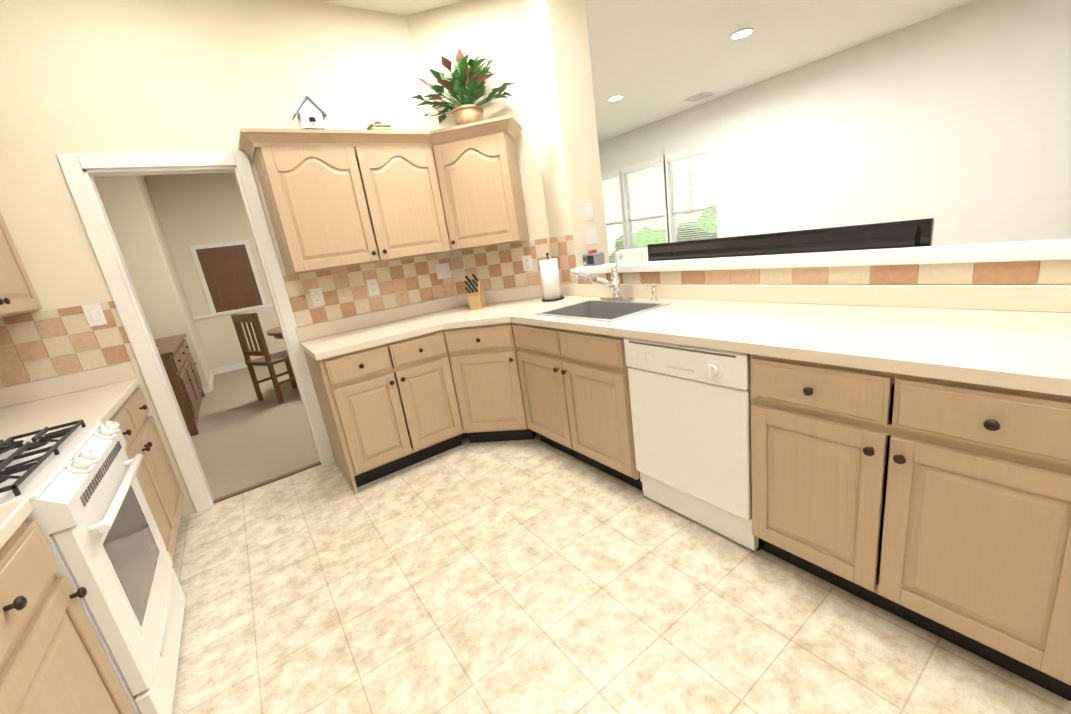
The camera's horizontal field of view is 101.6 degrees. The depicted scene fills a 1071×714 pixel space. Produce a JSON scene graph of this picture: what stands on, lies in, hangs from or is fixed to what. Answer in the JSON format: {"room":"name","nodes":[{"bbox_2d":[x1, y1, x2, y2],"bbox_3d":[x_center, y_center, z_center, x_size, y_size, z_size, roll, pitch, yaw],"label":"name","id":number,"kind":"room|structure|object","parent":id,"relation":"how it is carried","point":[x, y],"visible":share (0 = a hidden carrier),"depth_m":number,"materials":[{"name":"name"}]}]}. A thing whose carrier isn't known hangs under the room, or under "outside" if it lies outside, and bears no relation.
{"room":"kitchen","nodes":[
{"label":"kitchen","id":0,"kind":"room"},
{"bbox_2d":[93,176,211,390],"bbox_3d":[-4.855,-0.876,5.306,0.705,3.000,0.120,-18,18,-32],"label":"wall jog","id":1,"kind":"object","parent":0,"point":[127,212],"visible":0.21,"depth_m":5.28,"materials":[{"name":"paint"}]},
{"bbox_2d":[136,175,210,382],"bbox_3d":[-5.008,-1.042,6.006,0.120,3.000,1.230,-18,18,-32],"label":"wall","id":2,"kind":"structure","parent":0,"point":[171,264],"depth_m":5.98,"materials":[{"name":"paint"}]},
{"bbox_2d":[202,386,211,393],"bbox_3d":[-4.556,0.497,5.667,0.555,0.090,0.012,-18,18,-32],"label":"baseboard","id":3,"kind":"structure","parent":2,"relation":"attached to","point":[206,389],"depth_m":5.79,"materials":[{"name":"white wood"}]},
{"bbox_2d":[209,369,214,389],"bbox_3d":[-4.741,0.327,6.395,0.012,0.090,1.180,-18,18,-32],"label":"baseboard","id":4,"kind":"structure","parent":2,"relation":"attached to","point":[212,372],"depth_m":6.35,"materials":[{"name":"white wood"}]},
{"bbox_2d":[144,173,285,369],"bbox_3d":[-4.169,-1.530,7.362,3.200,3.000,0.120,-18,18,-32],"label":"wall","id":5,"kind":"structure","parent":0,"point":[199,209],"depth_m":6.66,"materials":[{"name":"paint"}]},
{"bbox_2d":[189,240,266,313],"bbox_3d":[-4.804,-1.267,6.865,0.760,1.030,0.020,-18,18,-32],"label":"picture frame","id":6,"kind":"object","parent":5,"relation":"attached to","point":[228,275],"visible":1,"depth_m":6.85,"materials":[{"name":"brown wood"}]},
{"bbox_2d":[193,303,272,374],"bbox_3d":[-3.981,-0.546,7.574,2.945,0.942,0.020,-18,18,-32],"label":"baseboard","id":7,"kind":"structure","parent":5,"relation":"attached to","point":[240,365],"depth_m":6.99,"materials":[{"name":"white wood"}]},
{"bbox_2d":[0,0,452,517],"bbox_3d":[-1.821,-0.640,2.813,2.672,3.000,0.120,-18,18,-32],"label":"wall","id":8,"kind":"structure","parent":0,"point":[130,76],"depth_m":2.40,"materials":[{"name":"paint"}]},
{"bbox_2d":[56,152,334,512],"bbox_3d":[-1.995,-0.141,2.772,0.840,2.115,0.150,-18,18,-32],"label":"door frame","id":9,"kind":"structure","parent":8,"relation":"attached to","point":[80,171],"depth_m":2.58,"materials":[{"name":"white wood"}]},
{"bbox_2d":[406,131,473,254],"bbox_3d":[-0.648,-1.176,3.185,0.292,0.790,0.273,-18,18,-32],"label":"upper cabinet","id":10,"kind":"object","parent":8,"relation":"attached to","point":[417,146],"depth_m":3.00,"materials":[{"name":"brown wood"}]},
{"bbox_2d":[422,112,513,251],"bbox_3d":[-0.440,-1.167,3.017,0.442,0.778,0.398,-18,18,-32],"label":"upper cabinet","id":11,"kind":"object","parent":8,"relation":"attached to","point":[465,158],"depth_m":3.01,"materials":[{"name":"brown wood"}]},
{"bbox_2d":[292,95,327,129],"bbox_3d":[-1.359,-1.444,2.629,0.182,0.205,0.147,-18,18,-32],"label":"birdhouse","id":12,"kind":"object","parent":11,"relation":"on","point":[312,114],"visible":0.77,"depth_m":2.59,"materials":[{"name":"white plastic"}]},
{"bbox_2d":[367,121,391,130],"bbox_3d":[-1.025,-1.498,2.867,0.138,0.092,0.098,-18,18,-32],"label":"box","id":13,"kind":"object","parent":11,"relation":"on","point":[378,125],"visible":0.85,"depth_m":2.83,"materials":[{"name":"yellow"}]},
{"bbox_2d":[494,116,528,245],"bbox_3d":[-0.152,-1.227,3.109,0.273,0.790,0.230,-18,18,-32],"label":"upper cabinet","id":14,"kind":"object","parent":8,"relation":"attached to","point":[509,128],"depth_m":3.02,"materials":[{"name":"brown wood"}]},
{"bbox_2d":[191,361,319,500],"bbox_3d":[-2.719,0.360,5.576,3.750,0.108,5.240,-18,18,-32],"label":"floor","id":15,"kind":"structure","parent":0,"point":[244,438],"depth_m":4.04,"materials":[{"name":"beige carpet"}]},
{"bbox_2d":[154,334,204,435],"bbox_3d":[-4.023,0.291,4.718,0.541,0.827,1.850,-18,18,-32],"label":"sideboard","id":16,"kind":"object","parent":15,"relation":"on","point":[179,364],"visible":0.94,"depth_m":4.31,"materials":[{"name":"brown wood"}]},
{"bbox_2d":[231,313,296,403],"bbox_3d":[-2.979,-0.040,5.013,0.480,1.020,0.480,1,17,30],"label":"dining chair","id":17,"kind":"object","parent":15,"relation":"on","point":[268,360],"visible":0.83,"depth_m":4.82,"materials":[{"name":"brown wood"}]},
{"bbox_2d":[267,326,282,338],"bbox_3d":[-2.604,-0.097,5.545,1.240,0.744,1.240,-18,18,-32],"label":"round dining table","id":18,"kind":"object","parent":15,"relation":"on","point":[275,332],"visible":0.17,"depth_m":5.04,"materials":[{"name":"brown wood"}]},
{"bbox_2d":[406,0,608,294],"bbox_3d":[-0.132,-1.047,3.419,0.908,3.000,0.980,-18,18,-32],"label":"wall pier","id":19,"kind":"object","parent":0,"point":[538,51],"visible":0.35,"depth_m":3.07,"materials":[{"name":"paint"}]},
{"bbox_2d":[584,203,593,220],"bbox_3d":[0.390,-1.057,3.178,0.075,0.118,0.008,-18,18,-32],"label":"outlet","id":20,"kind":"object","parent":19,"relation":"attached to","point":[588,206],"depth_m":3.17,"materials":[{"name":"white plastic"}]},
{"bbox_2d":[584,227,597,244],"bbox_3d":[0.413,-0.895,3.222,0.120,0.118,0.008,-18,18,-32],"label":"light switch","id":21,"kind":"object","parent":19,"relation":"attached to","point":[591,237],"depth_m":3.22,"materials":[{"name":"white plastic"}]},
{"bbox_2d":[172,432,1070,713],"bbox_3d":[0.194,1.086,1.347,3.700,0.100,5.130,-18,18,-32],"label":"floor","id":22,"kind":"structure","parent":0,"point":[536,574],"depth_m":1.68,"materials":[{"name":"beige tile"}]},
{"bbox_2d":[0,518,134,713],"bbox_3d":[-1.104,0.966,0.598,0.630,0.875,1.200,-18,18,-32],"label":"base cabinet","id":23,"kind":"object","parent":22,"relation":"on","point":[54,659],"visible":1,"depth_m":1.02,"materials":[{"name":"brown wood"}]},
{"bbox_2d":[0,498,33,548],"bbox_3d":[-0.782,0.579,-0.108,0.598,0.138,2.605,-18,18,-32],"label":"countertop","id":24,"kind":"structure","parent":23,"relation":"on","point":[14,515],"depth_m":1.04,"materials":[{"name":"laminate"}]},
{"bbox_2d":[0,420,185,713],"bbox_3d":[-1.656,0.687,1.366,0.688,1.165,0.744,-18,18,-32],"label":"gas range","id":25,"kind":"object","parent":22,"relation":"on","point":[78,487],"visible":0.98,"depth_m":1.35,"materials":[{"name":"white metal"}]},
{"bbox_2d":[109,387,183,560],"bbox_3d":[-2.171,0.717,2.090,0.630,0.875,1.003,-18,18,-32],"label":"base cabinet","id":26,"kind":"object","parent":22,"relation":"on","point":[157,479],"visible":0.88,"depth_m":2.24,"materials":[{"name":"brown wood"}]},
{"bbox_2d":[0,361,139,440],"bbox_3d":[-2.254,0.235,1.950,0.598,0.138,1.003,-18,18,-32],"label":"countertop","id":27,"kind":"structure","parent":26,"relation":"on","point":[100,394],"depth_m":2.21,"materials":[{"name":"laminate"}]},
{"bbox_2d":[213,461,320,502],"bbox_3d":[-1.847,0.864,3.039,0.658,0.014,0.040,-18,18,-32],"label":"threshold strip","id":28,"kind":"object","parent":22,"relation":"on","point":[317,463],"depth_m":3.02,"materials":[{"name":"beige wood"}]},
{"bbox_2d":[415,325,486,449],"bbox_3d":[-0.519,0.174,3.218,0.433,0.876,0.415,-18,18,-32],"label":"base cabinet","id":29,"kind":"object","parent":22,"relation":"on","point":[435,346],"depth_m":2.90,"materials":[{"name":"brown wood"}]},
{"bbox_2d":[295,284,1070,395],"bbox_3d":[0.363,-0.072,1.689,1.798,0.138,4.358,-18,18,-32],"label":"countertop","id":30,"kind":"structure","parent":29,"relation":"on","point":[1018,337],"depth_m":1.63,"materials":[{"name":"laminate"}]},
{"bbox_2d":[464,274,485,309],"bbox_3d":[-0.465,-0.494,3.294,0.090,0.266,0.186,-5,15,11],"label":"knife block","id":31,"kind":"object","parent":30,"relation":"on","point":[476,299],"visible":1,"depth_m":3.29,"materials":[{"name":"brown wood"}]},
{"bbox_2d":[539,252,563,301],"bbox_3d":[0.107,-0.590,3.195,0.170,0.344,0.170,-18,18,-32],"label":"paper towel holder","id":32,"kind":"object","parent":30,"relation":"on","point":[549,272],"visible":1,"depth_m":3.15,"materials":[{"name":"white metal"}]},
{"bbox_2d":[535,300,670,321],"bbox_3d":[0.386,-0.190,2.593,0.464,0.195,0.664,-18,18,-32],"label":"stainless steel sink","id":33,"kind":"object","parent":30,"relation":"in","point":[604,310],"visible":0.31,"depth_m":2.77,"materials":[{"name":"silver metal"}]},
{"bbox_2d":[570,254,658,301],"bbox_3d":[0.472,-0.461,2.638,0.332,0.284,0.454,-18,18,-32],"label":"chrome faucet","id":34,"kind":"object","parent":30,"relation":"on","point":[614,283],"visible":1,"depth_m":2.74,"materials":[{"name":"white metal"}]},
{"bbox_2d":[443,346,526,445],"bbox_3d":[-0.315,0.319,2.948,0.398,0.683,0.398,-18,18,-32],"label":"base cabinet","id":35,"kind":"object","parent":22,"relation":"on","point":[483,385],"depth_m":2.97,"materials":[{"name":"brown wood"}]},
{"bbox_2d":[483,322,578,444],"bbox_3d":[-0.053,0.132,3.126,0.415,0.876,0.433,-18,18,-32],"label":"base cabinet","id":36,"kind":"object","parent":22,"relation":"on","point":[542,354],"depth_m":2.68,"materials":[{"name":"brown wood"}]},
{"bbox_2d":[624,337,761,550],"bbox_3d":[0.893,0.283,2.067,0.710,0.872,0.596,-18,18,-32],"label":"dishwasher","id":37,"kind":"object","parent":22,"relation":"on","point":[691,413],"visible":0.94,"depth_m":1.84,"materials":[{"name":"white metal"}]},
{"bbox_2d":[750,354,1070,700],"bbox_3d":[1.308,0.377,1.490,0.720,0.875,0.830,-18,18,-32],"label":"base cabinet","id":38,"kind":"object","parent":22,"relation":"on","point":[941,508],"visible":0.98,"depth_m":1.22,"materials":[{"name":"brown wood"}]},
{"bbox_2d":[311,0,976,142],"bbox_3d":[-0.126,-2.825,3.995,8.040,0.100,10.820,-18,18,-32],"label":"ceiling","id":39,"kind":"structure","parent":0,"point":[652,61],"depth_m":4.42,"materials":[{"name":"paint"}]},
{"bbox_2d":[607,95,622,100],"bbox_3d":[1.050,-3.407,5.744,0.210,0.014,0.210,-18,18,-32],"label":"recessed light","id":40,"kind":"object","parent":39,"relation":"in","point":[615,97],"visible":1,"depth_m":5.72,"materials":[{"name":"white"}]},
{"bbox_2d":[682,92,715,101],"bbox_3d":[2.352,-3.740,6.279,0.300,0.014,0.350,-18,18,-32],"label":"ceiling vent","id":41,"kind":"object","parent":39,"relation":"in","point":[699,96],"visible":1,"depth_m":6.25,"materials":[{"name":"white metal"}]},
{"bbox_2d":[730,28,753,38],"bbox_3d":[1.999,-3.137,4.235,0.210,0.014,0.210,-18,18,-32],"label":"recessed light","id":42,"kind":"object","parent":39,"relation":"in","point":[741,33],"visible":0.94,"depth_m":4.21,"materials":[{"name":"white"}]},
{"bbox_2d":[579,284,1070,284],"bbox_3d":[1.613,0.164,1.718,0.120,1.080,4.100,-18,18,-32],"label":"wall","id":43,"kind":"structure","parent":0,"point":[836,284],"depth_m":1.86,"materials":[{"name":"paint"}]},
{"bbox_2d":[574,239,1070,273],"bbox_3d":[1.536,-0.373,1.572,0.180,0.045,4.099,-18,18,-32],"label":"bar ledge","id":44,"kind":"structure","parent":43,"relation":"on","point":[1045,250],"depth_m":1.73,"materials":[{"name":"white"}]},
{"bbox_2d":[582,249,604,265],"bbox_3d":[0.412,-0.713,3.126,0.108,0.110,0.130,-18,18,-32],"label":"radio","id":45,"kind":"object","parent":44,"relation":"on","point":[593,257],"visible":1,"depth_m":3.09,"materials":[{"name":"grey plastic"}]},
{"bbox_2d":[598,0,1070,248],"bbox_3d":[3.243,-2.381,6.553,0.120,3.000,10.700,-18,18,-32],"label":"wall","id":46,"kind":"structure","parent":0,"point":[955,124],"depth_m":4.88,"materials":[{"name":"paint"}]},
{"bbox_2d":[601,140,721,248],"bbox_3d":[2.073,-2.594,8.162,0.120,1.940,3.080,-18,18,-32],"label":"window frames","id":47,"kind":"structure","parent":46,"relation":"in","point":[663,159],"depth_m":7.65,"materials":[{"name":"white wood"}]},
{"bbox_2d":[602,174,623,262],"bbox_3d":[1.589,-2.760,8.804,0.040,1.677,0.456,-18,18,-32],"label":"window blinds","id":48,"kind":"object","parent":47,"relation":"attached to","point":[615,176],"depth_m":8.78,"materials":[{"name":"white plastic"}]},
{"bbox_2d":[624,161,665,248],"bbox_3d":[2.045,-2.770,8.109,0.040,1.429,0.879,-18,18,-32],"label":"window blinds","id":49,"kind":"object","parent":47,"relation":"attached to","point":[659,164],"depth_m":8.08,"materials":[{"name":"white plastic"}]},
{"bbox_2d":[668,147,716,240],"bbox_3d":[2.628,-2.659,7.282,0.040,1.375,0.872,-18,18,-32],"label":"window blinds","id":50,"kind":"object","parent":47,"relation":"attached to","point":[712,149],"depth_m":7.25,"materials":[{"name":"white plastic"}]},
{"bbox_3d":[0.361,-0.706,7.880,4.220,0.108,5.690,-18,18,-32],"label":"floor","id":51,"kind":"structure","parent":0,"visible":0},
{"bbox_2d":[615,247,647,262],"bbox_3d":[2.057,-1.425,7.602,0.970,0.942,2.300,-18,18,-32],"label":"sofa","id":52,"kind":"object","parent":51,"relation":"on","point":[636,255],"visible":0.08,"depth_m":7.92,"materials":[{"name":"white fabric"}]},
{"bbox_3d":[3.609,0.126,3.065,4.550,0.108,4.220,-18,18,-32],"label":"floor","id":53,"kind":"structure","parent":0,"visible":0},
{"bbox_2d":[647,218,933,260],"bbox_3d":[1.376,-0.110,2.564,0.462,1.217,1.750,-18,18,-32],"label":"television","id":54,"kind":"object","parent":53,"relation":"on","point":[906,233],"visible":0.15,"depth_m":2.10,"materials":[{"name":"black plastic"}]},
{"bbox_3d":[-1.482,0.065,0.022,0.120,3.000,5.200,-18,18,-32],"label":"wall","id":55,"kind":"structure","parent":0,"visible":0},
{"bbox_2d":[0,213,41,316],"bbox_3d":[-2.450,-0.503,1.653,0.349,0.790,1.058,-18,18,-32],"label":"upper cabinet","id":56,"kind":"object","parent":55,"relation":"attached to","point":[18,295],"visible":1,"depth_m":2.04,"materials":[{"name":"wood"},{"name":"dark metal"}]},
{"bbox_2d":[0,234,1070,386],"bbox_3d":[-0.081,-0.068,1.002,3.250,0.357,4.960,-18,18,-32],"label":"tile backsplash","id":57,"kind":"structure","parent":55,"relation":"attached to","point":[34,346],"depth_m":2.42,"materials":[{"name":"beige tile"}]},
{"bbox_2d":[81,303,107,326],"bbox_3d":[-2.402,-0.229,2.378,0.075,0.118,0.008,-18,18,-32],"label":"light switch","id":58,"kind":"object","parent":57,"relation":"attached to","point":[94,314],"depth_m":2.38,"materials":[{"name":"white plastic"}]},
{"bbox_2d":[309,288,324,305],"bbox_3d":[-1.497,-0.412,2.995,0.075,0.118,0.008,-18,18,-32],"label":"outlet","id":59,"kind":"object","parent":57,"relation":"attached to","point":[316,294],"depth_m":2.99,"materials":[{"name":"white plastic"}]},
{"bbox_2d":[366,279,379,295],"bbox_3d":[-1.191,-0.510,3.197,0.075,0.118,0.008,-18,18,-32],"label":"outlet","id":60,"kind":"object","parent":57,"relation":"attached to","point":[372,285],"depth_m":3.20,"materials":[{"name":"white plastic"}]},
{"bbox_2d":[435,263,451,279],"bbox_3d":[-0.736,-0.687,3.493,0.120,0.118,0.008,-18,18,-32],"label":"outlet","id":61,"kind":"object","parent":57,"relation":"attached to","point":[443,271],"depth_m":3.49,"materials":[{"name":"white plastic"}]},
{"bbox_2d":[522,255,532,270],"bbox_3d":[-0.064,-0.735,3.426,0.075,0.118,0.008,-5,15,11],"label":"outlet","id":62,"kind":"object","parent":57,"relation":"attached to","point":[527,260],"depth_m":3.43,"materials":[{"name":"white plastic"}]},
{"label":"outside","id":63,"kind":"structure","parent":0,"visible":0},
{"bbox_3d":[8.965,-2.878,12.114,15.280,0.100,22.000,-18,18,-32],"label":"lawn","id":64,"kind":"structure","parent":63,"visible":0},
{"bbox_2d":[603,152,715,251],"bbox_3d":[7.539,-6.571,10.477,5.400,8.200,18.000,-18,18,-32],"label":"house","id":65,"kind":"structure","parent":64,"relation":"on","point":[660,197],"depth_m":12.93,"materials":[{"name":"white"}]},
{"bbox_2d":[609,203,716,261],"bbox_3d":[4.205,-2.269,8.859,2.988,2.283,6.510,-18,18,-32],"label":"bushes","id":66,"kind":"object","parent":64,"relation":"on","point":[677,235],"visible":0.06,"depth_m":8.72,"materials":[{"name":"green plant"}]}
]}

